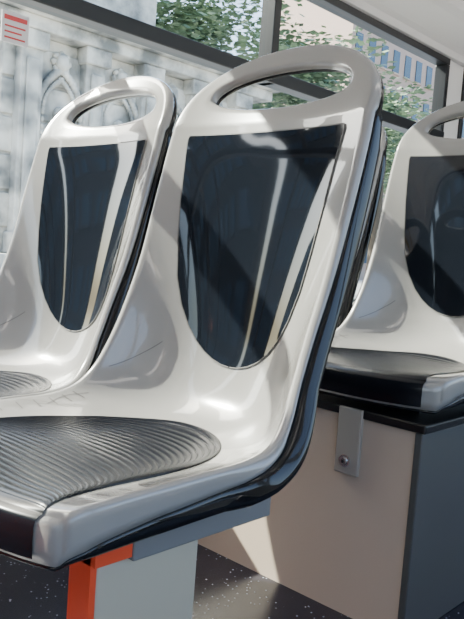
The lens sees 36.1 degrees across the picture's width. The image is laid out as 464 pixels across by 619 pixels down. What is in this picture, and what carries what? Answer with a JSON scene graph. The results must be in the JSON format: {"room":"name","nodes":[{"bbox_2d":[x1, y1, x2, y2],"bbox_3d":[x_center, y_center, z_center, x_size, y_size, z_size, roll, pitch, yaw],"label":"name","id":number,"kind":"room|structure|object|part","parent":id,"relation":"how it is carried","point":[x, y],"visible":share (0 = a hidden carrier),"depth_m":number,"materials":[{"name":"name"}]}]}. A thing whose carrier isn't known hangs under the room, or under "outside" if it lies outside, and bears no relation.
{"room":"vehicle interior","nodes":[
{"label":"vehicle interior","id":0,"kind":"room"},
{"bbox_2d":[0,544,463,618],"bbox_3d":[0.076,0.718,0.625,2.880,0.060,11.000,9,7,43],"label":"floor","id":1,"kind":"structure","parent":0,"point":[224,588],"depth_m":1.50,"materials":[{"name":"plastic"}]},
{"bbox_2d":[66,497,270,618],"bbox_3d":[-0.437,0.406,1.324,1.015,0.368,0.360,9,7,43],"label":"stand","id":2,"kind":"object","parent":1,"relation":"on","point":[153,577],"visible":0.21,"depth_m":0.94,"materials":[{"name":"grey metal"}]},
{"bbox_2d":[0,76,176,398],"bbox_3d":[-0.484,-0.166,1.450,0.541,0.744,0.680,9,7,43],"label":"seat","id":3,"kind":"object","parent":2,"relation":"on","point":[68,269],"visible":0.93,"depth_m":1.62,"materials":[{"name":"grey plastic"}]},
{"bbox_3d":[-0.334,-0.163,1.610,0.367,0.424,0.054,9,7,43],"label":"backrest panel","id":4,"kind":"part","parent":3,"relation":"part of","materials":[{"name":"black plastic"}]},
{"bbox_3d":[-0.177,0.461,0.916,0.053,0.365,0.057,9,7,43],"label":"leg trim","id":5,"kind":"part","parent":2,"relation":"part of","materials":[{"name":"orange paint"}]},
{"bbox_3d":[-0.134,0.474,0.972,0.042,0.335,0.178,9,7,43],"label":"leg","id":6,"kind":"part","parent":2,"relation":"part of","materials":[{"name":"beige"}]},
{"bbox_2d":[0,44,383,571],"bbox_3d":[-0.125,-0.110,1.112,0.541,0.744,0.680,9,7,43],"label":"seat","id":7,"kind":"object","parent":2,"relation":"on","point":[200,399],"visible":1,"depth_m":1.20,"materials":[{"name":"grey plastic"}]},
{"bbox_3d":[0.025,-0.108,1.272,0.367,0.424,0.054,9,7,43],"label":"backrest panel","id":8,"kind":"part","parent":7,"relation":"part of","materials":[{"name":"black plastic"}]},
{"bbox_2d":[198,393,463,618],"bbox_3d":[1.051,0.349,2.861,1.060,0.445,3.200,9,7,43],"label":"box","id":9,"kind":"object","parent":1,"relation":"on","point":[386,541],"depth_m":1.45,"materials":[{"name":"beige plastic panel"},{"name":"grey metal"},{"name":"black rubber trim"}]},
{"bbox_2d":[339,454,349,466],"bbox_3d":[0.229,0.307,1.448,0.025,0.025,0.003,9,7,43],"label":"bolt","id":10,"kind":"object","parent":9,"relation":"in","point":[344,459],"depth_m":1.44,"materials":[{"name":"silver metal"}]},
{"bbox_3d":[0.235,0.267,1.444,0.057,0.137,0.020,9,7,43],"label":"mounting bracket","id":11,"kind":"part","parent":9,"relation":"part of","materials":[{"name":"grey metal"}]},
{"bbox_2d":[337,125,387,327],"bbox_3d":[0.083,-0.252,2.038,0.541,0.744,0.680,9,7,43],"label":"seat","id":12,"kind":"object","parent":9,"relation":"on","point":[379,176],"visible":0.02,"depth_m":2.02,"materials":[{"name":"grey plastic"}]},
{"bbox_2d":[319,101,463,413],"bbox_3d":[0.450,-0.196,1.692,0.541,0.744,0.680,9,7,43],"label":"seat","id":13,"kind":"object","parent":9,"relation":"on","point":[399,344],"visible":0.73,"depth_m":1.90,"materials":[{"name":"grey plastic"}]},
{"bbox_3d":[0.600,-0.193,1.853,0.367,0.424,0.054,9,7,43],"label":"backrest panel","id":14,"kind":"part","parent":13,"relation":"part of","materials":[{"name":"black plastic"}]},
{"bbox_2d":[444,61,463,138],"bbox_3d":[-0.855,-0.687,1.483,0.050,2.450,11.000,9,7,43],"label":"wall","id":15,"kind":"structure","parent":0,"point":[456,70],"depth_m":3.44,"materials":[{"name":"white"}]},
{"bbox_2d":[8,0,450,301],"bbox_3d":[-0.494,-0.579,1.873,0.066,1.175,4.260,9,7,43],"label":"frame","id":16,"kind":"object","parent":15,"relation":"attached to","point":[81,12],"visible":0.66,"depth_m":2.45,"materials":[{"name":"black metal"}]},
{"bbox_2d":[340,0,463,66],"bbox_3d":[-0.556,-1.490,1.191,0.598,0.740,11.000,9,7,43],"label":"ceiling","id":17,"kind":"structure","parent":15,"relation":"attached to","point":[438,25],"depth_m":3.00,"materials":[{"name":"white"}]},
{"bbox_2d":[457,71,463,138],"bbox_3d":[1.859,-0.612,4.369,0.066,1.175,2.280,9,7,43],"label":"frame","id":18,"kind":"object","parent":15,"relation":"attached to","point":[460,122],"visible":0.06,"depth_m":3.50,"materials":[{"name":"black metal"}]},
{"label":"glass","id":19,"kind":"object","parent":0,"visible":0},
{"bbox_2d":[0,9,28,47],"bbox_3d":[-0.546,-0.707,1.794,0.006,0.075,0.075,9,7,43],"label":"window sticker","id":20,"kind":"object","parent":19,"relation":"attached to","point":[14,27],"visible":1,"depth_m":1.79,"materials":[{"name":"white"}]},
{"bbox_2d":[4,14,26,42],"bbox_3d":[-0.545,-0.707,1.792,0.002,0.056,0.063,9,7,43],"label":"print","id":21,"kind":"object","parent":20,"relation":"attached to","point":[15,25],"depth_m":1.79,"materials":[{"name":"red"}]},
{"label":"outside","id":22,"kind":"structure","parent":0,"visible":0},
{"bbox_2d":[354,280,362,297],"bbox_3d":[-7.327,0.059,6.907,100.000,0.100,120.000,9,7,43],"label":"ground","id":23,"kind":"structure","parent":22,"point":[360,281],"depth_m":28.73,"materials":[{"name":"grey"}]},
{"bbox_2d":[0,0,280,269],"bbox_3d":[-1.704,-3.034,9.810,2.500,6.400,5.200,9,7,43],"label":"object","id":24,"kind":"object","parent":23,"relation":"on","point":[63,60],"visible":0.23,"depth_m":8.32,"materials":[{"name":"white stone"}]},
{"bbox_2d":[156,2,205,41],"bbox_3d":[-3.406,-5.059,17.895,5.117,8.824,5.065,9,7,43],"label":"street tree","id":25,"kind":"object","parent":23,"relation":"on","point":[162,2],"visible":0.02,"depth_m":17.43,"materials":[{"name":"green plant"}]},
{"bbox_2d":[155,0,240,49],"bbox_3d":[-1.674,-4.776,16.710,3.871,8.716,5.622,4,5,-6],"label":"street tree","id":26,"kind":"object","parent":23,"relation":"on","point":[180,27],"visible":0.27,"depth_m":16.19,"materials":[{"name":"green plant"}]},
{"bbox_2d":[189,0,396,109],"bbox_3d":[0.893,-3.813,16.133,4.657,7.281,4.963,9,7,43],"label":"street tree","id":27,"kind":"object","parent":23,"relation":"on","point":[322,79],"visible":0.23,"depth_m":15.28,"materials":[{"name":"green plant"}]},
{"bbox_2d":[264,0,435,279],"bbox_3d":[8.795,-9.685,44.489,6.000,15.400,15.000,9,7,43],"label":"wall","id":28,"kind":"structure","parent":23,"relation":"on","point":[315,16],"depth_m":38.95,"materials":[{"name":"beige concrete"}]},
{"bbox_2d":[355,32,463,262],"bbox_3d":[11.011,-9.599,42.402,0.050,14.036,14.375,9,7,43],"label":"windows","id":29,"kind":"structure","parent":28,"relation":"in","point":[384,58],"depth_m":40.47,"materials":[{"name":"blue glass"}]},
{"bbox_2d":[363,62,463,264],"bbox_3d":[10.984,-8.946,42.436,0.110,12.943,14.500,9,7,43],"label":"sill","id":30,"kind":"structure","parent":28,"relation":"attached to","point":[383,68],"depth_m":39.95,"materials":[{"name":"beige stone"}]},
{"bbox_2d":[383,118,411,197],"bbox_3d":[6.679,-4.757,30.970,3.540,7.545,4.899,2,5,-25],"label":"street tree","id":31,"kind":"object","parent":23,"relation":"on","point":[411,118],"visible":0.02,"depth_m":30.32,"materials":[{"name":"green plant"}]},
{"bbox_2d":[365,77,432,272],"bbox_3d":[4.927,-3.694,21.846,3.252,6.693,5.948,5,5,3],"label":"street tree","id":32,"kind":"object","parent":23,"relation":"on","point":[389,105],"visible":0.27,"depth_m":21.71,"materials":[{"name":"green plant"}]},
{"bbox_3d":[5.043,-5.251,21.716,3.252,3.561,5.948,5,5,3],"label":"crown","id":33,"kind":"part","parent":32,"relation":"part of","materials":[{"name":"green plant"}]}
]}

